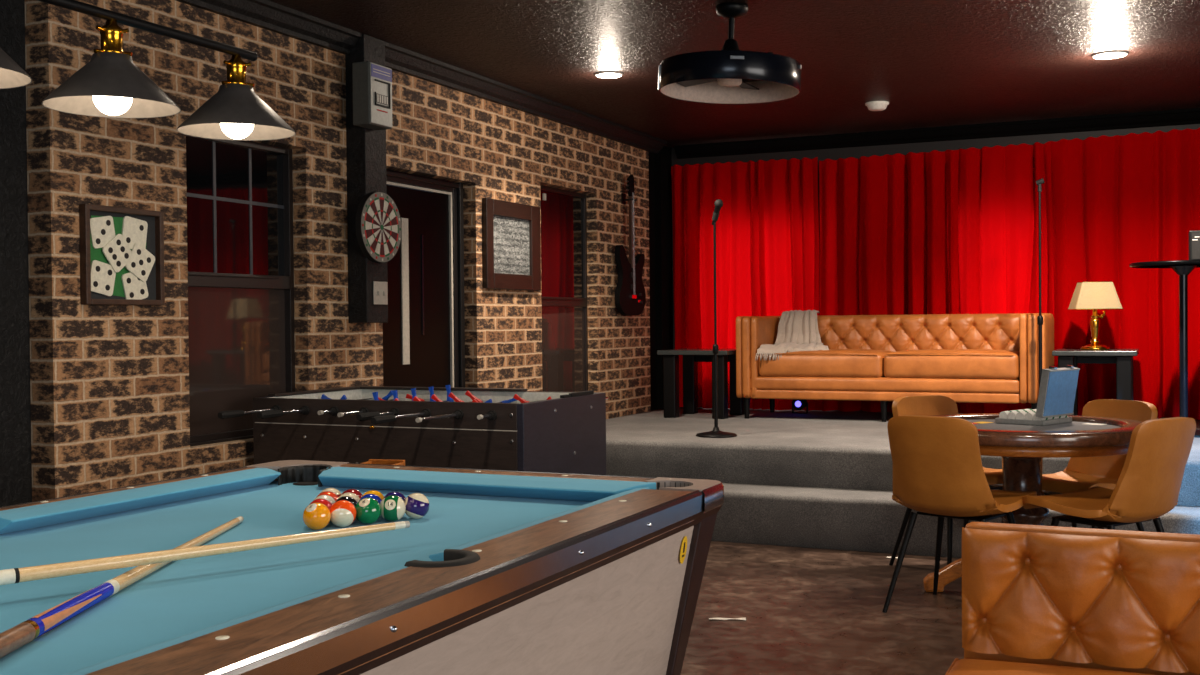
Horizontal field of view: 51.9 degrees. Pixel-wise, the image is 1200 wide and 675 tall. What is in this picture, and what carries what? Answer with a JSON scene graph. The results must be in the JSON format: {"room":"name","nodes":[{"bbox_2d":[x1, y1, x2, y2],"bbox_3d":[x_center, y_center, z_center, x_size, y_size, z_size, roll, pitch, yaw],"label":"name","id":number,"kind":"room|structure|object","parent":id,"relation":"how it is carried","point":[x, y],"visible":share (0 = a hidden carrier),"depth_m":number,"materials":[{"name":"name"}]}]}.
{"room":"entertainment venue","nodes":[
{"label":"entertainment venue","id":0,"kind":"room"},
{"bbox_2d":[0,0,31,506],"bbox_3d":[-3.639,-0.097,1.490,0.182,2.660,6.889,0,1,25],"label":"wall","id":1,"kind":"structure","parent":0,"point":[15,396],"depth_m":4.53,"materials":[{"name":"black paint"}]},
{"bbox_2d":[25,0,650,501],"bbox_3d":[-0.947,-0.168,7.241,0.300,2.600,5.810,0,1,25],"label":"wall","id":2,"kind":"structure","parent":0,"point":[109,384],"depth_m":5.40,"materials":[{"name":"brick"}]},
{"bbox_2d":[79,204,164,304],"bbox_3d":[-1.866,-0.317,4.825,0.034,0.380,0.400,0,1,25],"label":"picture","id":3,"kind":"object","parent":2,"relation":"attached to","point":[122,249],"visible":1,"depth_m":4.82,"materials":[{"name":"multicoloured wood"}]},
{"bbox_2d":[186,135,294,445],"bbox_3d":[-1.726,-0.219,5.603,0.235,1.360,0.795,0,1,25],"label":"window","id":4,"kind":"structure","parent":2,"relation":"in","point":[240,244],"depth_m":5.59,"materials":[{"name":"black glass"}]},
{"bbox_2d":[175,0,361,54],"bbox_3d":[-1.608,-1.449,5.321,0.110,0.095,1.808,0,1,25],"label":"trim","id":5,"kind":"structure","parent":2,"relation":"attached to","point":[265,14],"depth_m":5.65,"materials":[{"name":"black paint"}]},
{"bbox_2d":[345,34,387,322],"bbox_3d":[-1.180,-0.793,6.235,0.115,1.437,0.185,0,1,25],"label":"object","id":6,"kind":"structure","parent":2,"relation":"attached to","point":[365,147],"depth_m":6.16,"materials":[{"name":"black paint"}]},
{"bbox_2d":[352,61,391,129],"bbox_3d":[-1.121,-1.193,6.091,0.112,0.305,0.195,0,1,25],"label":"box","id":7,"kind":"object","parent":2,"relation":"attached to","point":[372,82],"visible":1,"depth_m":6.02,"materials":[{"name":"grey metal"}]},
{"bbox_2d":[355,191,401,262],"bbox_3d":[-1.111,-0.554,6.199,0.034,0.358,0.358,0,1,25],"label":"dartboard","id":8,"kind":"object","parent":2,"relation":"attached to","point":[378,226],"visible":1,"depth_m":6.17,"materials":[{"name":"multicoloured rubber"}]},
{"bbox_2d":[373,281,387,304],"bbox_3d":[-1.107,-0.225,6.233,0.014,0.116,0.120,0,1,25],"label":"light switch","id":9,"kind":"object","parent":2,"relation":"attached to","point":[380,289],"visible":1,"depth_m":6.23,"materials":[{"name":"white plastic"}]},
{"bbox_2d":[383,169,464,387],"bbox_3d":[-1.031,0.112,6.947,0.080,2.050,0.976,0,1,25],"label":"door","id":10,"kind":"structure","parent":2,"relation":"in","point":[424,332],"depth_m":7.03,"materials":[{"name":"brown wood"}]},
{"bbox_2d":[482,198,540,290],"bbox_3d":[-0.546,-0.573,7.717,0.033,0.544,0.704,0,1,25],"label":"picture","id":11,"kind":"object","parent":2,"relation":"attached to","point":[511,233],"visible":1,"depth_m":7.69,"materials":[{"name":"brown wood"}]},
{"bbox_2d":[385,42,666,153],"bbox_3d":[-0.332,-1.497,8.114,0.110,0.095,3.950,0,1,25],"label":"trim","id":12,"kind":"structure","parent":2,"relation":"attached to","point":[399,59],"depth_m":7.58,"materials":[{"name":"black paint"}]},
{"bbox_2d":[540,185,587,391],"bbox_3d":[-0.364,-0.261,8.584,0.235,1.540,0.880,0,1,25],"label":"window","id":13,"kind":"structure","parent":2,"relation":"in","point":[563,212],"depth_m":8.65,"materials":[{"name":"glass"}]},
{"bbox_2d":[621,193,636,204],"bbox_3d":[0.219,-1.051,9.316,0.100,0.080,0.080,0,1,25],"label":"hanger","id":14,"kind":"object","parent":2,"relation":"attached to","point":[623,196],"visible":1,"depth_m":9.32,"materials":[{"name":"black metal"}]},
{"bbox_2d":[615,174,645,315],"bbox_3d":[0.234,-0.701,9.317,0.056,1.070,0.502,0,1,25],"label":"electric guitar","id":15,"kind":"object","parent":14,"relation":"hanging from","point":[630,294],"visible":1,"depth_m":9.29,"materials":[{"name":"black paint"}]},
{"bbox_2d":[648,146,672,410],"bbox_3d":[0.391,-0.248,10.109,0.350,2.660,0.520,0,1,25],"label":"trim","id":16,"kind":"structure","parent":2,"relation":"attached to","point":[660,164],"depth_m":9.94,"materials":[{"name":"black paint"}]},
{"bbox_2d":[269,0,1199,147],"bbox_3d":[0.971,-1.537,2.856,7.460,0.100,13.550,0,1,25],"label":"ceiling","id":17,"kind":"structure","parent":0,"point":[936,63],"depth_m":6.62,"materials":[{"name":"paint"}]},
{"bbox_2d":[0,0,295,140],"bbox_3d":[-0.981,-0.909,1.684,0.216,1.090,1.616,0,1,25],"label":"light","id":18,"kind":"object","parent":17,"relation":"hanging from","point":[110,85],"visible":1,"depth_m":2.10,"materials":[{"name":"black metal"}]},
{"bbox_2d":[595,71,622,77],"bbox_3d":[0.052,-1.530,7.174,0.166,0.012,0.166,0,1,25],"label":"recessed light","id":19,"kind":"object","parent":17,"relation":"in","point":[603,74],"visible":1,"depth_m":7.15,"materials":[{"name":"white paint"}]},
{"bbox_2d":[658,2,801,103],"bbox_3d":[0.595,-1.320,5.661,0.648,0.407,0.646,0,1,39],"label":"ceiling fan","id":20,"kind":"object","parent":17,"relation":"hanging from","point":[728,75],"visible":1,"depth_m":5.54,"materials":[{"name":"black metal"}]},
{"bbox_2d":[865,101,888,110],"bbox_3d":[1.850,-1.542,8.221,0.156,0.048,0.156,0,1,25],"label":"smoke detector","id":21,"kind":"object","parent":17,"relation":"attached to","point":[873,105],"visible":1,"depth_m":8.17,"materials":[{"name":"white paint"}]},
{"bbox_2d":[1092,50,1127,58],"bbox_3d":[2.796,-1.549,6.755,0.186,0.012,0.186,0,1,25],"label":"recessed light","id":22,"kind":"object","parent":17,"relation":"in","point":[1112,54],"visible":1,"depth_m":6.73,"materials":[{"name":"white paint"}]},
{"bbox_2d":[681,541,963,674],"bbox_3d":[0.996,1.223,2.893,7.460,0.100,13.550,0,1,25],"label":"floor","id":23,"kind":"structure","parent":0,"point":[806,611],"depth_m":5.06,"materials":[{"name":"carpet"}]},
{"bbox_2d":[0,460,723,674],"bbox_3d":[-0.744,0.777,2.220,1.322,0.841,2.209,0,1,25],"label":"pool table","id":24,"kind":"object","parent":23,"relation":"on","point":[504,572],"visible":1,"depth_m":2.26,"materials":[{"name":"teal fabric"}]},
{"bbox_2d":[0,516,243,658],"bbox_3d":[-0.781,0.395,2.047,0.030,0.031,1.250,-1,1,0],"label":"pool cue","id":25,"kind":"object","parent":24,"relation":"on","point":[12,639],"visible":0.98,"depth_m":1.82,"materials":[{"name":"brown wood"}]},
{"bbox_2d":[0,468,280,534],"bbox_3d":[-1.059,0.379,2.913,0.084,0.043,0.872,0,1,25],"label":"cushion","id":26,"kind":"object","parent":24,"relation":"on","point":[70,512],"depth_m":2.84,"materials":[{"name":"teal fabric"}]},
{"bbox_2d":[0,521,409,584],"bbox_3d":[-0.870,0.373,1.955,1.300,0.030,0.030,-1,1,-39],"label":"pool cue","id":27,"kind":"object","parent":24,"relation":"on","point":[15,575],"visible":1,"depth_m":2.07,"materials":[{"name":"brown wood"}]},
{"bbox_2d":[63,567,406,674],"bbox_3d":[-0.506,0.391,1.562,0.054,0.043,0.886,0,1,25],"label":"cushion","id":28,"kind":"object","parent":24,"relation":"on","point":[135,656],"depth_m":1.58,"materials":[{"name":"teal fabric"}]},
{"bbox_2d":[303,502,330,529],"bbox_3d":[-0.590,0.373,2.568,0.057,0.057,0.057,0,1,25],"label":"ball","id":29,"kind":"object","parent":24,"relation":"on","point":[316,516],"visible":1,"depth_m":2.55,"materials":[{"name":"yellow plastic"}]},
{"bbox_2d":[309,499,331,520],"bbox_3d":[-0.596,0.372,2.625,0.057,0.057,0.057,0,1,25],"label":"ball","id":30,"kind":"object","parent":24,"relation":"on","point":[327,503],"visible":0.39,"depth_m":2.61,"materials":[{"name":"red plastic"}]},
{"bbox_2d":[313,495,334,504],"bbox_3d":[-0.601,0.371,2.682,0.057,0.057,0.057,0,1,25],"label":"ball","id":31,"kind":"object","parent":24,"relation":"on","point":[330,499],"visible":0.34,"depth_m":2.67,"materials":[{"name":"white plastic"}]},
{"bbox_2d":[317,491,337,500],"bbox_3d":[-0.607,0.370,2.740,0.057,0.057,0.057,0,1,25],"label":"ball","id":32,"kind":"object","parent":24,"relation":"on","point":[333,495],"visible":0.29,"depth_m":2.73,"materials":[{"name":"plastic"}]},
{"bbox_2d":[321,488,340,496],"bbox_3d":[-0.612,0.370,2.797,0.057,0.057,0.057,0,1,25],"label":"ball","id":33,"kind":"object","parent":24,"relation":"on","point":[337,492],"visible":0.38,"depth_m":2.79,"materials":[{"name":"white plastic"}]},
{"bbox_2d":[330,500,355,526],"bbox_3d":[-0.543,0.372,2.601,0.057,0.057,0.057,0,1,25],"label":"ball","id":34,"kind":"object","parent":24,"relation":"on","point":[343,512],"visible":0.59,"depth_m":2.58,"materials":[{"name":"plastic"}]},
{"bbox_2d":[334,496,356,505],"bbox_3d":[-0.549,0.371,2.658,0.057,0.057,0.057,0,1,25],"label":"ball","id":35,"kind":"object","parent":24,"relation":"on","point":[353,501],"visible":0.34,"depth_m":2.65,"materials":[{"name":"black plastic"}]},
{"bbox_2d":[338,492,359,501],"bbox_3d":[-0.554,0.370,2.716,0.057,0.057,0.057,0,1,25],"label":"ball","id":36,"kind":"object","parent":24,"relation":"on","point":[349,494],"visible":0.28,"depth_m":2.71,"materials":[{"name":"white plastic"}]},
{"bbox_2d":[341,489,361,497],"bbox_3d":[-0.560,0.370,2.773,0.057,0.057,0.057,0,1,25],"label":"ball","id":37,"kind":"object","parent":24,"relation":"on","point":[354,491],"visible":0.29,"depth_m":2.76,"materials":[{"name":"red plastic"}]},
{"bbox_2d":[355,497,380,523],"bbox_3d":[-0.496,0.371,2.635,0.057,0.057,0.057,0,1,25],"label":"ball","id":38,"kind":"object","parent":24,"relation":"on","point":[368,510],"visible":0.96,"depth_m":2.61,"materials":[{"name":"green plastic"}]},
{"bbox_2d":[359,494,381,503],"bbox_3d":[-0.502,0.370,2.692,0.057,0.057,0.057,0,1,25],"label":"ball","id":39,"kind":"object","parent":24,"relation":"on","point":[373,496],"visible":0.27,"depth_m":2.68,"materials":[{"name":"blue plastic"}]},
{"bbox_2d":[362,490,383,499],"bbox_3d":[-0.507,0.369,2.749,0.057,0.057,0.057,0,1,25],"label":"ball","id":40,"kind":"object","parent":24,"relation":"on","point":[375,492],"visible":0.29,"depth_m":2.74,"materials":[{"name":"yellow plastic"}]},
{"bbox_2d":[360,459,404,465],"bbox_3d":[-0.711,0.786,3.912,0.124,0.777,0.200,0,1,15],"label":"wooden box","id":41,"kind":"object","parent":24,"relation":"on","point":[371,461],"visible":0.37,"depth_m":3.99,"materials":[{"name":"brown wood"}]},
{"bbox_2d":[380,495,405,521],"bbox_3d":[-0.450,0.370,2.668,0.057,0.057,0.057,0,1,25],"label":"ball","id":42,"kind":"object","parent":24,"relation":"on","point":[393,507],"visible":0.99,"depth_m":2.65,"materials":[{"name":"green plastic"}]},
{"bbox_2d":[382,491,405,500],"bbox_3d":[-0.455,0.369,2.725,0.057,0.057,0.057,0,1,25],"label":"ball","id":43,"kind":"object","parent":24,"relation":"on","point":[399,494],"visible":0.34,"depth_m":2.72,"materials":[{"name":"plastic"}]},
{"bbox_2d":[404,493,429,518],"bbox_3d":[-0.403,0.369,2.701,0.057,0.057,0.057,0,1,25],"label":"ball","id":44,"kind":"object","parent":24,"relation":"on","point":[417,504],"visible":0.97,"depth_m":2.68,"materials":[{"name":"purple plastic"}]},
{"bbox_2d":[318,466,655,501],"bbox_3d":[-0.324,0.370,3.084,0.953,0.043,0.122,0,1,25],"label":"cushion","id":45,"kind":"object","parent":24,"relation":"on","point":[506,487],"depth_m":3.05,"materials":[{"name":"teal fabric"}]},
{"bbox_2d":[429,487,648,560],"bbox_3d":[-0.090,0.376,2.471,0.054,0.043,0.871,0,1,25],"label":"cushion","id":46,"kind":"object","parent":24,"relation":"on","point":[624,492],"depth_m":2.37,"materials":[{"name":"teal fabric"}]},
{"bbox_2d":[218,385,607,478],"bbox_3d":[-0.755,0.691,5.466,1.349,0.928,1.488,0,1,25],"label":"foosball table","id":47,"kind":"object","parent":23,"relation":"on","point":[508,429],"visible":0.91,"depth_m":5.17,"materials":[{"name":"black laminate"}]},
{"bbox_2d":[560,394,569,397],"bbox_3d":[-0.147,0.249,5.218,0.022,0.012,0.060,0,1,25],"label":"foosball score counter","id":48,"kind":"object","parent":47,"relation":"on","point":[561,396],"depth_m":5.19,"materials":[{"name":"black plastic"}]},
{"bbox_2d":[569,390,593,396],"bbox_3d":[-0.081,0.245,5.363,0.018,0.016,0.220,0,1,25],"label":"foosball score counter","id":49,"kind":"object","parent":47,"relation":"on","point":[582,393],"depth_m":5.34,"materials":[{"name":"black plastic"}]},
{"bbox_2d":[709,618,745,619],"bbox_3d":[0.518,1.145,5.012,0.150,0.005,0.031,0,1,4],"label":"paper scrap","id":50,"kind":"object","parent":23,"relation":"on","point":[709,618],"visible":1,"depth_m":5.01,"materials":[{"name":"white paper"}]},
{"bbox_2d":[606,407,1199,505],"bbox_3d":[3.215,0.840,7.566,6.990,0.502,2.822,0,1,25],"label":"stage platform","id":51,"kind":"object","parent":23,"relation":"on","point":[835,449],"visible":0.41,"depth_m":7.27,"materials":[{"name":"grey carpet"}]},
{"bbox_2d":[657,349,743,418],"bbox_3d":[0.786,0.340,9.257,0.545,0.500,0.560,0,1,25],"label":"side table","id":52,"kind":"object","parent":51,"relation":"on","point":[691,357],"visible":0.78,"depth_m":9.12,"materials":[{"name":"black wood"}]},
{"bbox_2d":[696,199,736,437],"bbox_3d":[0.716,-0.120,7.643,0.256,1.464,0.256,0,1,25],"label":"microphone stand","id":53,"kind":"object","parent":51,"relation":"on","point":[716,433],"visible":1,"depth_m":7.63,"materials":[{"name":"black metal"}]},
{"bbox_2d":[714,199,722,207],"bbox_3d":[0.733,-0.825,7.593,0.054,0.054,0.054,0,1,25],"label":"grille","id":54,"kind":"object","parent":53,"relation":"attached to","point":[718,203],"depth_m":7.58,"materials":[{"name":"grey metal"}]},
{"bbox_2d":[792,399,807,413],"bbox_3d":[1.534,0.519,9.441,0.120,0.124,0.130,0,1,25],"label":"stage light","id":55,"kind":"object","parent":51,"relation":"on","point":[797,404],"visible":0.94,"depth_m":9.40,"materials":[{"name":"black metal"}]},
{"bbox_2d":[736,313,1053,421],"bbox_3d":[2.110,0.209,8.872,2.133,0.748,0.775,0,1,25],"label":"sofa","id":56,"kind":"object","parent":51,"relation":"on","point":[963,358],"visible":0.88,"depth_m":8.70,"materials":[{"name":"leather"}]},
{"bbox_2d":[755,310,828,359],"bbox_3d":[1.500,-0.024,9.090,0.496,0.365,0.780,0,1,25],"label":"throw blanket","id":57,"kind":"object","parent":56,"relation":"on","point":[798,330],"visible":1,"depth_m":9.17,"materials":[{"name":"beige fabric"}]},
{"bbox_2d":[759,349,892,376],"bbox_3d":[1.662,0.187,8.975,0.896,0.202,0.591,0,1,25],"label":"seat cushion","id":58,"kind":"object","parent":56,"relation":"on","point":[831,362],"depth_m":8.70,"materials":[{"name":"leather"}]},
{"bbox_2d":[884,349,1019,379],"bbox_3d":[2.482,0.184,8.601,0.896,0.202,0.591,0,1,25],"label":"seat cushion","id":59,"kind":"object","parent":56,"relation":"on","point":[899,364],"depth_m":8.35,"materials":[{"name":"leather"}]},
{"bbox_2d":[1036,178,1044,387],"bbox_3d":[2.843,-0.220,7.956,0.256,1.617,0.256,0,1,25],"label":"microphone stand","id":60,"kind":"object","parent":51,"relation":"on","point":[1039,182],"visible":0.43,"depth_m":7.95,"materials":[{"name":"black metal"}]},
{"bbox_2d":[1052,349,1138,414],"bbox_3d":[3.377,0.331,8.381,0.525,0.495,0.560,0,1,25],"label":"side table","id":61,"kind":"object","parent":51,"relation":"on","point":[1123,358],"visible":0.62,"depth_m":8.14,"materials":[{"name":"black wood"}]},
{"bbox_2d":[1067,281,1122,349],"bbox_3d":[3.348,-0.147,8.331,0.312,0.461,0.206,0,1,6],"label":"table lamp","id":62,"kind":"object","parent":61,"relation":"on","point":[1091,295],"visible":0.99,"depth_m":8.26,"materials":[{"name":"beige fabric"}]},
{"bbox_2d":[1129,260,1199,436],"bbox_3d":[3.555,0.065,7.503,0.604,1.047,0.604,0,1,25],"label":"cocktail table","id":63,"kind":"object","parent":51,"relation":"on","point":[1183,268],"visible":0.7,"depth_m":7.48,"materials":[{"name":"black metal"}]},
{"bbox_2d":[1189,230,1199,259],"bbox_3d":[3.651,-0.551,7.428,0.180,0.185,0.179,0,1,25],"label":"speaker","id":64,"kind":"object","parent":63,"relation":"on","point":[1194,235],"visible":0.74,"depth_m":7.37},
{"bbox_2d":[1192,232,1199,258],"bbox_3d":[3.616,-0.549,7.351,0.150,0.160,0.005,0,1,25],"label":"grille","id":65,"kind":"object","parent":64,"relation":"attached to","point":[1195,235],"depth_m":7.37,"materials":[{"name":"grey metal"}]},
{"bbox_2d":[889,395,1002,564],"bbox_3d":[1.731,0.712,5.991,0.481,0.833,0.552,-1,1,-23],"label":"dining chair","id":66,"kind":"object","parent":23,"relation":"on","point":[927,405],"visible":0.16,"depth_m":6.14,"materials":[{"name":"orange leather"}]},
{"bbox_2d":[711,483,1199,557],"bbox_3d":[2.554,0.979,6.119,6.990,0.274,0.373,0,1,25],"label":"step","id":67,"kind":"structure","parent":23,"relation":"on","point":[808,517],"depth_m":6.53,"materials":[{"name":"grey carpet"}]},
{"bbox_2d":[882,415,1036,612],"bbox_3d":[1.490,0.725,5.109,0.481,0.833,0.552,0,1,43],"label":"dining chair","id":68,"kind":"object","parent":23,"relation":"on","point":[938,471],"visible":0.98,"depth_m":4.94,"materials":[{"name":"orange leather"}]},
{"bbox_2d":[923,413,1141,591],"bbox_3d":[1.862,0.751,5.430,1.090,0.760,1.090,0,1,25],"label":"table","id":69,"kind":"object","parent":23,"relation":"on","point":[1022,449],"visible":0.53,"depth_m":5.28,"materials":[{"name":"brown wood"}]},
{"bbox_2d":[995,365,1079,425],"bbox_3d":[1.994,0.258,5.615,0.280,0.264,0.268,-1,1,-43],"label":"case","id":70,"kind":"object","parent":69,"relation":"on","point":[1062,382],"visible":1,"depth_m":5.52,"materials":[{"name":"silver metal"}]},
{"bbox_2d":[995,417,1071,425],"bbox_3d":[1.982,0.378,5.630,0.280,0.024,0.230,-1,1,-43],"label":"tray","id":71,"kind":"object","parent":70,"relation":"on","point":[1035,421],"depth_m":5.53,"materials":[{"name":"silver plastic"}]},
{"bbox_2d":[1084,423,1105,424],"bbox_3d":[2.214,0.388,5.516,0.064,0.001,0.088,-1,1,-44],"label":"card","id":72,"kind":"object","parent":69,"relation":"on","point":[1084,423],"visible":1,"depth_m":5.50,"materials":[{"name":"white paper"}]},
{"bbox_2d":[945,522,1199,674],"bbox_3d":[1.303,0.800,2.286,1.336,0.755,0.634,0,1,25],"label":"settee","id":73,"kind":"object","parent":23,"relation":"on","point":[1037,599],"visible":1,"depth_m":2.64,"materials":[{"name":"orange leather"}]},
{"bbox_2d":[1042,399,1157,530],"bbox_3d":[2.231,0.712,5.649,0.552,0.833,0.481,-1,1,-30],"label":"dining chair","id":74,"kind":"object","parent":23,"relation":"on","point":[1081,473],"visible":0.44,"depth_m":5.75,"materials":[{"name":"orange leather"}]},
{"bbox_2d":[1022,417,1195,532],"bbox_3d":[2.045,0.723,4.929,0.481,0.833,0.552,-1,1,-33],"label":"dining chair","id":75,"kind":"object","parent":23,"relation":"on","point":[1148,485],"visible":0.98,"depth_m":4.72,"materials":[{"name":"orange leather"}]},
{"bbox_2d":[671,124,1199,410],"bbox_3d":[3.738,-0.263,8.964,7.410,2.660,0.180,0,1,25],"label":"wall","id":76,"kind":"structure","parent":0,"point":[879,150],"depth_m":9.47,"materials":[{"name":"paint"}]},
{"bbox_2d":[671,157,819,410],"bbox_3d":[1.168,-0.422,9.882,1.240,1.984,0.215,0,1,25],"label":"stage curtain","id":77,"kind":"object","parent":76,"relation":"hanging from","point":[767,224],"visible":0.7,"depth_m":9.84,"materials":[{"name":"red fabric"}]},
{"bbox_2d":[819,141,1052,413],"bbox_3d":[2.495,-0.422,9.258,1.715,1.977,0.245,0,1,25],"label":"stage curtain","id":78,"kind":"object","parent":76,"relation":"hanging from","point":[948,231],"visible":0.68,"depth_m":9.21,"materials":[{"name":"red fabric"}]},
{"bbox_2d":[674,108,1199,158],"bbox_3d":[3.789,-1.543,8.765,6.945,0.095,0.110,0,1,25],"label":"trim","id":79,"kind":"structure","parent":76,"relation":"attached to","point":[1180,116],"depth_m":9.28,"materials":[{"name":"black paint"}]},
{"bbox_2d":[1051,128,1199,419],"bbox_3d":[4.268,-0.457,8.454,2.220,2.037,0.234,0,1,25],"label":"stage curtain","id":80,"kind":"object","parent":76,"relation":"hanging from","point":[1118,201],"visible":0.8,"depth_m":8.64,"materials":[{"name":"red fabric"}]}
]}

